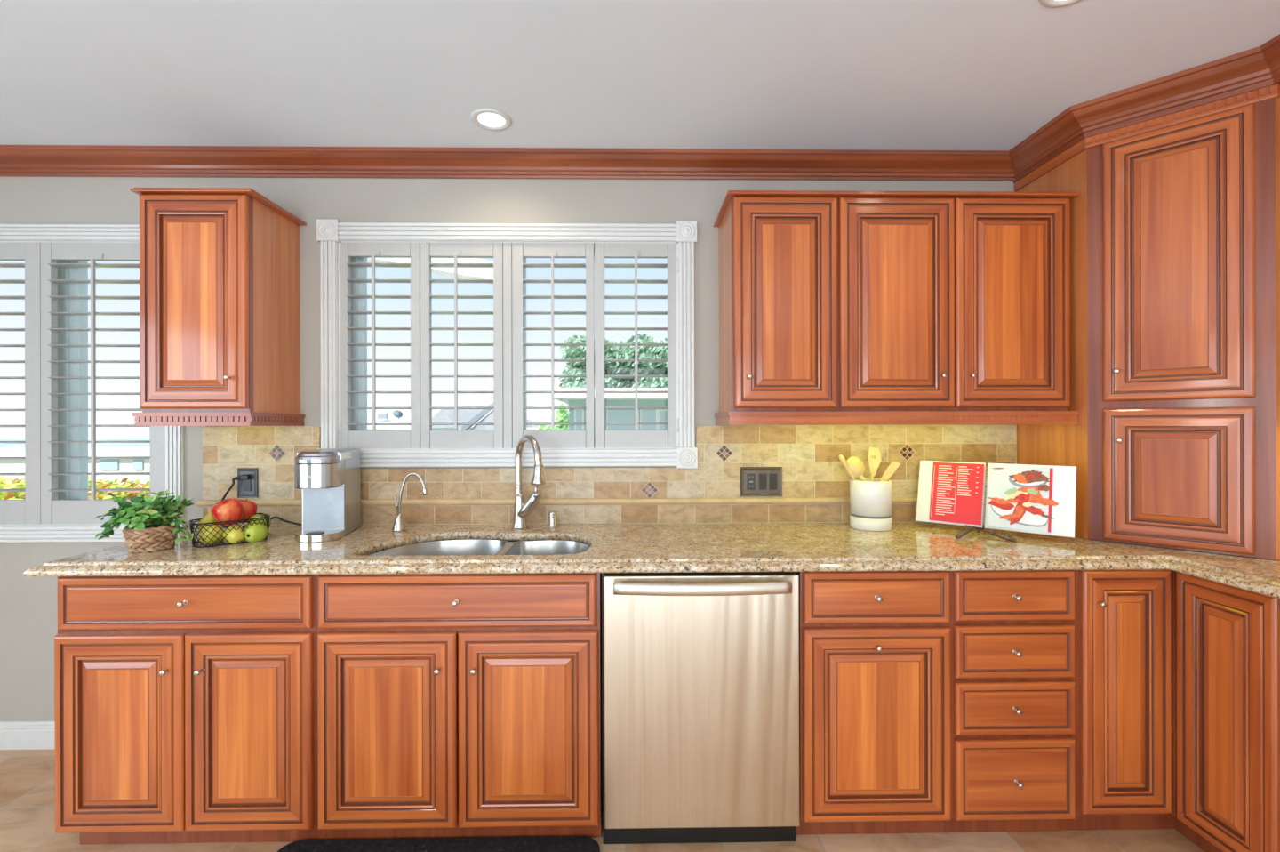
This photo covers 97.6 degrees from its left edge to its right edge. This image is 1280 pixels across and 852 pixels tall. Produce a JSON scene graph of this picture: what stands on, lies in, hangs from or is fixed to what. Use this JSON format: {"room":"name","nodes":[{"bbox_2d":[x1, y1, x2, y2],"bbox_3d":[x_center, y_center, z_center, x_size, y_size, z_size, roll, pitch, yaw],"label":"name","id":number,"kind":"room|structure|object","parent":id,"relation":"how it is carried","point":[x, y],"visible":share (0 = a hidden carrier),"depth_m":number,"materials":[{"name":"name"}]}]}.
{"room":"kitchen","nodes":[
{"label":"kitchen","id":0,"kind":"room"},
{"bbox_2d":[0,176,1016,720],"bbox_3d":[-0.673,0.104,2.430,6.130,2.650,0.160,0,0,-1],"label":"wall","id":1,"kind":"structure","parent":0,"point":[28,604],"depth_m":2.34,"materials":[{"name":"beige paint"}]},
{"bbox_2d":[0,720,54,749],"bbox_3d":[-2.719,1.280,2.309,1.830,0.108,0.016,0,0,-1],"label":"baseboard","id":2,"kind":"structure","parent":1,"relation":"attached to","point":[13,734],"depth_m":2.31,"materials":[{"name":"white paint"}]},
{"bbox_2d":[0,224,187,542],"bbox_3d":[-2.728,-0.173,2.380,1.684,1.328,0.195,0,0,-1],"label":"window","id":3,"kind":"structure","parent":1,"relation":"in","point":[52,233],"depth_m":2.33,"materials":[{"name":"white paint"}]},
{"bbox_2d":[0,241,40,524],"bbox_3d":[-2.747,-0.174,2.327,0.518,1.181,0.086,0,0,1],"label":"window shutter","id":4,"kind":"object","parent":3,"relation":"attached to","point":[27,511],"visible":0.92,"depth_m":2.32,"materials":[{"name":"paint"}]},
{"bbox_2d":[40,241,165,524],"bbox_3d":[-2.228,-0.175,2.335,0.518,1.181,0.085,0,0,1],"label":"window shutter","id":5,"kind":"object","parent":3,"relation":"attached to","point":[53,510],"visible":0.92,"depth_m":2.32,"materials":[{"name":"paint"}]},
{"bbox_2d":[0,144,325,177],"bbox_3d":[-2.474,-1.073,2.276,2.324,0.086,0.090,0,0,-1],"label":"trim","id":6,"kind":"structure","parent":1,"relation":"attached to","point":[15,160],"depth_m":2.28,"materials":[{"name":"brown wood"}]},
{"bbox_2d":[129,187,306,425],"bbox_3d":[-1.599,-0.423,2.157,0.425,0.850,0.354,0,0,-1],"label":"upper cabinet","id":7,"kind":"object","parent":1,"relation":"attached to","point":[220,311],"visible":1,"depth_m":2.01,"materials":[{"name":"brown wood"}]},
{"bbox_2d":[316,219,697,468],"bbox_3d":[-0.550,-0.336,2.414,1.576,1.034,0.195,0,0,-1],"label":"window","id":8,"kind":"structure","parent":1,"relation":"in","point":[330,233],"depth_m":2.34,"materials":[{"name":"white paint"}]},
{"bbox_2d":[337,241,420,447],"bbox_3d":[-1.092,-0.335,2.350,0.337,0.874,0.078,0,0,-1],"label":"window shutter","id":9,"kind":"object","parent":8,"relation":"attached to","point":[349,438],"visible":0.96,"depth_m":2.35,"materials":[{"name":"paint"}]},
{"bbox_2d":[420,242,503,447],"bbox_3d":[-0.749,-0.335,2.356,0.344,0.874,0.078,0,0,-1],"label":"window shutter","id":10,"kind":"object","parent":8,"relation":"attached to","point":[429,438],"visible":0.91,"depth_m":2.35,"materials":[{"name":"paint"}]},
{"bbox_2d":[512,242,594,447],"bbox_3d":[-0.365,-0.336,2.362,0.343,0.874,0.078,0,0,-1],"label":"window shutter","id":11,"kind":"object","parent":8,"relation":"attached to","point":[567,438],"visible":0.98,"depth_m":2.35,"materials":[{"name":"paint"}]},
{"bbox_2d":[594,242,679,447],"bbox_3d":[-0.013,-0.337,2.367,0.354,0.874,0.078,0,0,-1],"label":"window shutter","id":12,"kind":"object","parent":8,"relation":"attached to","point":[604,437],"visible":0.95,"depth_m":2.36,"materials":[{"name":"paint"}]},
{"bbox_2d":[196,424,1016,525],"bbox_3d":[-0.112,0.207,2.345,3.426,0.412,0.027,0,0,-1],"label":"backsplash","id":13,"kind":"structure","parent":1,"relation":"attached to","point":[816,483],"depth_m":2.35,"materials":[{"name":"tile"}]},
{"bbox_2d":[237,467,258,497],"bbox_3d":[-1.627,0.238,2.320,0.084,0.122,0.009,0,0,-1],"label":"wall outlet","id":14,"kind":"object","parent":13,"relation":"attached to","point":[246,488],"visible":1,"depth_m":2.32,"materials":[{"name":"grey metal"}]},
{"bbox_2d":[242,479,250,490],"bbox_3d":[-1.627,0.238,2.317,0.033,0.068,0.003,0,0,-1],"label":"receptacle","id":15,"kind":"object","parent":14,"relation":"attached to","point":[246,483],"depth_m":2.32,"materials":[{"name":"grey plastic"}]},
{"bbox_2d":[740,466,782,495],"bbox_3d":[0.511,0.237,2.353,0.176,0.123,0.011,0,0,-1],"label":"switch plate","id":16,"kind":"object","parent":13,"relation":"attached to","point":[755,481],"visible":1,"depth_m":2.35,"materials":[{"name":"brown metal"}]},
{"bbox_2d":[747,473,755,489],"bbox_3d":[0.467,0.237,2.350,0.033,0.068,0.002,0,0,-1],"label":"receptacle","id":17,"kind":"object","parent":16,"relation":"attached to","point":[751,477],"depth_m":2.35,"materials":[{"name":"grey plastic"}]},
{"bbox_2d":[759,473,767,489],"bbox_3d":[0.516,0.237,2.349,0.033,0.068,0.005,0,0,-1],"label":"rocker switch","id":18,"kind":"object","parent":16,"relation":"attached to","point":[763,477],"depth_m":2.35,"materials":[{"name":"plastic"}]},
{"bbox_2d":[769,473,776,489],"bbox_3d":[0.560,0.237,2.350,0.033,0.068,0.005,0,0,-1],"label":"rocker switch","id":19,"kind":"object","parent":16,"relation":"attached to","point":[772,476],"depth_m":2.35,"materials":[{"name":"plastic"}]},
{"bbox_2d":[313,146,1015,181],"bbox_3d":[0.144,-1.078,2.317,2.911,0.086,0.090,0,0,-1],"label":"trim","id":20,"kind":"structure","parent":1,"relation":"attached to","point":[335,162],"depth_m":2.31,"materials":[{"name":"brown wood"}]},
{"bbox_2d":[712,190,1079,424],"bbox_3d":[0.958,-0.428,2.198,1.290,0.850,0.354,0,0,-1],"label":"upper cabinet","id":21,"kind":"object","parent":1,"relation":"attached to","point":[836,307],"visible":1,"depth_m":2.05,"materials":[{"name":"brown wood"}]},
{"bbox_2d":[714,410,1079,424],"bbox_3d":[0.960,-0.028,2.206,1.286,0.048,0.337,0,0,-1],"label":"trim","id":22,"kind":"structure","parent":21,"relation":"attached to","point":[723,417],"depth_m":2.04,"materials":[{"name":"brown"}]},
{"bbox_2d":[0,748,1205,851],"bbox_3d":[-0.617,1.389,-0.320,6.150,0.120,5.660,0,0,-1],"label":"floor","id":23,"kind":"structure","parent":0,"point":[27,776],"depth_m":1.79,"materials":[{"name":"stone"}]},
{"bbox_2d":[54,574,326,843],"bbox_3d":[-1.401,0.895,2.004,0.788,0.870,0.640,0,0,-1],"label":"base cabinet","id":24,"kind":"object","parent":23,"relation":"on","point":[185,706],"visible":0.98,"depth_m":1.71,"materials":[{"name":"brown wood"}]},
{"bbox_2d":[277,835,599,851],"bbox_3d":[-0.621,1.322,1.509,1.000,0.013,0.558,0,0,-1],"label":"floor mat","id":25,"kind":"object","parent":23,"relation":"on","point":[545,843],"visible":1,"depth_m":1.75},
{"bbox_2d":[316,539,602,839],"bbox_3d":[-0.568,0.893,2.017,0.878,0.870,0.640,0,0,-1],"label":"base cabinet","id":26,"kind":"object","parent":23,"relation":"on","point":[449,705],"visible":0.95,"depth_m":1.72,"materials":[{"name":"brown wood"}]},
{"bbox_2d":[601,571,799,843],"bbox_3d":[0.186,0.893,1.997,0.619,0.866,0.673,0,0,-1],"label":"dishwasher","id":27,"kind":"object","parent":23,"relation":"on","point":[700,670],"visible":0.94,"depth_m":1.72,"materials":[{"name":"silver metal"}]},
{"bbox_2d":[796,570,950,833],"bbox_3d":[0.736,0.890,2.038,0.474,0.870,0.640,0,0,-1],"label":"base cabinet","id":28,"kind":"object","parent":23,"relation":"on","point":[875,645],"visible":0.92,"depth_m":1.74,"materials":[{"name":"brown wood"}]},
{"bbox_2d":[939,569,1075,831],"bbox_3d":[1.172,0.889,2.045,0.402,0.870,0.640,0,0,-1],"label":"base cabinet","id":29,"kind":"object","parent":23,"relation":"on","point":[1012,632],"visible":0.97,"depth_m":1.75,"materials":[{"name":"brown wood"}]},
{"bbox_2d":[1060,568,1279,851],"bbox_3d":[1.832,0.888,1.919,0.919,0.870,0.911,0,0,-1],"label":"base cabinet","id":30,"kind":"object","parent":23,"relation":"on","point":[1178,674],"visible":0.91,"depth_m":1.75,"materials":[{"name":"brown wood"}]},
{"bbox_2d":[23,521,1279,599],"bbox_3d":[0.229,0.434,1.513,4.154,0.040,1.699,0,0,-1],"label":"countertop","id":31,"kind":"structure","parent":30,"relation":"on","point":[920,546],"depth_m":1.79,"materials":[{"name":"stone"}]},
{"bbox_2d":[95,488,198,552],"bbox_3d":[-1.666,0.318,1.893,0.261,0.201,0.259,0,0,-42],"label":"potted plant","id":32,"kind":"object","parent":31,"relation":"on","point":[151,525],"visible":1,"depth_m":1.85,"materials":[{"name":"green plant"}]},
{"bbox_2d":[121,524,180,552],"bbox_3d":[-1.647,0.376,1.889,0.149,0.086,0.147,0,0,-1],"label":"basket","id":33,"kind":"object","parent":31,"relation":"on","point":[153,537],"depth_m":1.84,"materials":[{"name":"brown wicker"}]},
{"bbox_2d":[188,512,270,547],"bbox_3d":[-1.467,0.374,2.006,0.149,0.084,0.230,0,0,43],"label":"wire basket","id":34,"kind":"object","parent":31,"relation":"on","point":[266,516],"visible":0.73,"depth_m":1.94,"materials":[{"name":"black metal"}]},
{"bbox_2d":[197,511,218,529],"bbox_3d":[-1.555,0.344,2.015,0.061,0.076,0.062,0,0,-1],"label":"pear","id":35,"kind":"object","parent":34,"relation":"in","point":[208,518],"visible":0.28,"depth_m":2.00,"materials":[{"name":"food"}]},
{"bbox_2d":[199,523,223,543],"bbox_3d":[-1.492,0.378,1.951,0.068,0.068,0.070,0,0,-1],"label":"apple","id":36,"kind":"object","parent":34,"relation":"in","point":[213,526],"visible":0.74,"depth_m":1.93,"materials":[{"name":"yellow food"}]},
{"bbox_2d":[210,497,244,526],"bbox_3d":[-1.464,0.309,1.989,0.094,0.097,0.096,0,0,-1],"label":"apple","id":37,"kind":"object","parent":34,"relation":"in","point":[232,508],"visible":0.8,"depth_m":1.96,"materials":[{"name":"red food"}]},
{"bbox_2d":[222,524,244,543],"bbox_3d":[-1.433,0.387,1.977,0.068,0.068,0.065,0,0,-1],"label":"apple","id":38,"kind":"object","parent":34,"relation":"in","point":[234,536],"visible":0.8,"depth_m":1.96,"materials":[{"name":"yellow food"}]},
{"bbox_2d":[239,498,257,522],"bbox_3d":[-1.470,0.317,2.076,0.086,0.089,0.086,0,0,-1],"label":"apple","id":39,"kind":"object","parent":34,"relation":"in","point":[250,507],"visible":0.56,"depth_m":2.06,"materials":[{"name":"red food"}]},
{"bbox_2d":[243,521,268,542],"bbox_3d":[-1.387,0.387,2.015,0.075,0.075,0.071,0,0,-1],"label":"apple","id":40,"kind":"object","parent":34,"relation":"in","point":[255,532],"visible":0.96,"depth_m":1.99,"materials":[{"name":"green food"}]},
{"bbox_2d":[248,513,271,527],"bbox_3d":[-1.418,0.369,2.087,0.073,0.074,0.072,0,0,-1],"label":"apple","id":41,"kind":"object","parent":34,"relation":"in","point":[253,516],"visible":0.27,"depth_m":2.07,"materials":[{"name":"green food"}]},
{"bbox_2d":[220,474,301,527],"bbox_3d":[-1.514,0.311,2.284,0.389,0.217,0.065,0,0,-1],"label":"power cord","id":42,"kind":"object","parent":31,"relation":"on","point":[241,476],"visible":0.6,"depth_m":2.29,"materials":[{"name":"black plastic"}]},
{"bbox_2d":[294,448,360,542],"bbox_3d":[-1.190,0.254,2.133,0.159,0.324,0.299,0,0,-10],"label":"coffee maker","id":43,"kind":"object","parent":31,"relation":"on","point":[329,479],"visible":1,"depth_m":2.08,"materials":[{"name":"silver metal"}]},
{"bbox_2d":[295,528,344,542],"bbox_3d":[-1.175,0.403,2.041,0.152,0.026,0.104,0,0,-10],"label":"drip tray","id":44,"kind":"object","parent":43,"relation":"on","point":[305,535],"depth_m":2.01,"materials":[{"name":"silver metal"}]},
{"bbox_2d":[392,472,427,531],"bbox_3d":[-0.905,0.299,2.192,0.150,0.232,0.053,0,0,22],"label":"water tap","id":45,"kind":"object","parent":31,"relation":"on","point":[398,525],"visible":1,"depth_m":2.19,"materials":[{"name":"silver metal"}]},
{"bbox_2d":[365,538,590,555],"bbox_3d":[-0.558,0.539,1.991,0.798,0.191,0.428,0,0,-1],"label":"sink","id":46,"kind":"object","parent":31,"relation":"in","point":[450,546],"visible":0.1,"depth_m":2.17,"materials":[{"name":"silver metal"}]},
{"bbox_2d":[512,434,545,528],"bbox_3d":[-0.423,0.225,2.205,0.095,0.379,0.239,0,0,-36],"label":"faucet","id":47,"kind":"object","parent":31,"relation":"on","point":[522,508],"visible":1,"depth_m":2.23,"materials":[{"name":"silver metal"}]},
{"bbox_2d":[548,511,556,527],"bbox_3d":[-0.358,0.383,2.295,0.035,0.062,0.035,0,0,-1],"label":"air gap","id":48,"kind":"object","parent":31,"relation":"on","point":[552,515],"visible":1,"depth_m":2.28,"materials":[{"name":"silver metal"}]},
{"bbox_2d":[849,477,892,531],"bbox_3d":[0.927,0.315,2.250,0.158,0.193,0.158,0,0,-1],"label":"utensil crock","id":49,"kind":"object","parent":31,"relation":"on","point":[870,501],"visible":0.94,"depth_m":2.18,"materials":[{"name":"white ceramic"}]},
{"bbox_2d":[838,454,855,479],"bbox_3d":[0.863,0.230,2.240,0.153,0.228,0.022,0,0,-16],"label":"wooden spoon","id":50,"kind":"object","parent":49,"relation":"in","point":[842,459],"visible":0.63,"depth_m":2.22,"materials":[{"name":"brown wood"}]},
{"bbox_2d":[845,456,865,480],"bbox_3d":[0.896,0.227,2.251,0.153,0.206,0.021,0,0,-15],"label":"wooden spoon","id":51,"kind":"object","parent":49,"relation":"in","point":[856,465],"visible":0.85,"depth_m":2.24,"materials":[{"name":"brown wood"}]},
{"bbox_2d":[867,447,880,481],"bbox_3d":[0.952,0.232,2.269,0.054,0.288,0.018,0,0,-1],"label":"wooden turner","id":52,"kind":"object","parent":49,"relation":"in","point":[873,463],"visible":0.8,"depth_m":2.27,"materials":[{"name":"brown wood"}]},
{"bbox_2d":[879,460,900,481],"bbox_3d":[0.970,0.237,2.245,0.152,0.189,0.014,0,0,-1],"label":"wooden spatula","id":53,"kind":"object","parent":49,"relation":"in","point":[893,466],"visible":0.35,"depth_m":2.24,"materials":[{"name":"brown wood"}]},
{"bbox_2d":[954,485,1016,542],"bbox_3d":[1.279,0.321,2.105,0.190,0.179,0.257,0,0,24],"label":"book stand","id":54,"kind":"object","parent":31,"relation":"on","point":[969,528],"visible":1,"depth_m":2.03,"materials":[{"name":"brown metal"}]},
{"bbox_2d":[915,460,1076,536],"bbox_3d":[1.333,0.268,2.133,0.514,0.243,0.074,0,0,43],"label":"cookbook","id":55,"kind":"object","parent":54,"relation":"on","point":[1027,498],"visible":1,"depth_m":2.11,"materials":[{"name":"white paper"}]},
{"bbox_2d":[987,467,1058,532],"bbox_3d":[1.406,0.267,2.060,0.219,0.223,0.056,0,0,43],"label":"photograph","id":56,"kind":"object","parent":55,"relation":"attached to","point":[1026,500],"depth_m":2.05},
{"bbox_2d":[1008,34,1279,559],"bbox_3d":[1.782,-0.358,1.916,1.037,1.534,0.443,0,0,44],"label":"cabinet","id":57,"kind":"object","parent":31,"relation":"on","point":[1174,443],"visible":0.99,"depth_m":1.84,"materials":[{"name":"brown wood"}]},
{"bbox_2d":[0,0,1279,150],"bbox_3d":[-0.623,-1.171,-0.320,6.150,0.100,5.660,0,0,-1],"label":"ceiling","id":58,"kind":"structure","parent":0,"point":[863,75],"depth_m":1.75,"materials":[{"name":"paint"}]},
{"bbox_2d":[470,108,511,130],"bbox_3d":[-0.545,-1.118,2.054,0.148,0.006,0.148,0,0,-1],"label":"recessed light","id":59,"kind":"object","parent":58,"relation":"in","point":[491,119],"visible":1,"depth_m":2.05,"materials":[{"name":"white paint"}]},
{"bbox_2d":[1039,0,1081,7],"bbox_3d":[1.110,-1.121,1.433,0.148,0.006,0.148,0,0,-1],"label":"recessed light","id":60,"kind":"object","parent":58,"relation":"in","point":[1053,4],"visible":1,"depth_m":1.49,"materials":[{"name":"white paint"}]},
{"label":"outside","id":61,"kind":"structure","parent":0,"visible":0},
{"bbox_3d":[-0.982,2.680,62.852,120.000,0.100,119.000,0,0,-1],"label":"ground","id":62,"kind":"structure","parent":61,"visible":0},
{"bbox_2d":[0,446,149,487],"bbox_3d":[-16.119,1.686,17.709,7.954,1.951,3.200,0,0,-1],"label":"house","id":63,"kind":"structure","parent":62,"relation":"on","point":[15,465],"depth_m":16.28,"materials":[{"name":"white paint"}]},
{"bbox_2d":[0,475,149,499],"bbox_3d":[-5.411,1.522,4.884,3.802,2.234,0.857,0,0,-1],"label":"hedge","id":64,"kind":"object","parent":62,"relation":"on","point":[16,483],"visible":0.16,"depth_m":4.70,"materials":[{"name":"yellow plant"}]},
{"bbox_2d":[367,406,457,430],"bbox_3d":[-8.988,0.955,18.729,4.617,3.384,4.016,0,0,-1],"label":"house","id":65,"kind":"structure","parent":62,"relation":"on","point":[406,412],"depth_m":18.09,"materials":[{"name":"white paint"}]},
{"bbox_2d":[376,412,387,419],"bbox_3d":[-8.089,-0.288,17.600,0.300,0.200,0.170,0,0,-1],"label":"roof vent","id":66,"kind":"object","parent":65,"relation":"on","point":[380,415],"visible":1,"depth_m":17.54,"materials":[{"name":"white metal"}]},
{"bbox_2d":[392,409,402,418],"bbox_3d":[-7.564,-0.337,17.496,0.182,0.284,0.234,0,0,28],"label":"satellite dish","id":67,"kind":"object","parent":65,"relation":"on","point":[397,413],"visible":1,"depth_m":17.50,"materials":[{"name":"grey metal"}]},
{"bbox_2d":[367,257,493,284],"bbox_3d":[-2.066,0.428,4.536,1.973,4.409,0.615,0,0,-1],"label":"patio cover","id":68,"kind":"object","parent":62,"relation":"on","point":[463,273],"depth_m":4.33,"materials":[{"name":"paint"}]},
{"bbox_2d":[432,402,539,430],"bbox_3d":[-6.931,0.749,24.704,5.520,3.788,5.100,0,0,-1],"label":"house","id":69,"kind":"structure","parent":62,"relation":"on","point":[444,415],"depth_m":24.69,"materials":[{"name":"grey"}]},
{"bbox_2d":[531,424,562,430],"bbox_3d":[-2.624,1.289,15.937,1.130,2.690,1.057,0,0,-1],"label":"bush","id":70,"kind":"object","parent":62,"relation":"on","point":[540,427],"visible":0.09,"depth_m":15.83,"materials":[{"name":"green plant"}]},
{"bbox_2d":[554,402,570,430],"bbox_3d":[-2.590,0.944,18.712,0.526,3.380,1.104,0,0,-1],"label":"bush","id":71,"kind":"object","parent":62,"relation":"on","point":[562,414],"visible":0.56,"depth_m":18.44,"materials":[{"name":"green plant"}]},
{"bbox_2d":[554,387,667,435],"bbox_3d":[1.903,0.609,23.643,10.500,4.029,5.300,0,0,-1],"label":"house","id":72,"kind":"structure","parent":62,"relation":"on","point":[573,399],"depth_m":22.26,"materials":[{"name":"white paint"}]},
{"bbox_2d":[559,333,667,405],"bbox_3d":[-0.392,-1.117,29.297,7.767,7.492,4.452,0,0,-1],"label":"tree","id":73,"kind":"object","parent":62,"relation":"on","point":[570,352],"visible":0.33,"depth_m":28.25,"materials":[{"name":"green plant"}]},
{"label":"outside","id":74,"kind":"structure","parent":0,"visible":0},
{"bbox_2d":[0,438,149,447],"bbox_3d":[-59.726,2.465,83.932,100.731,1.761,25.000,0,0,-1],"label":"hill","id":75,"kind":"structure","parent":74,"point":[2,444],"depth_m":76.14,"materials":[{"name":"white"}]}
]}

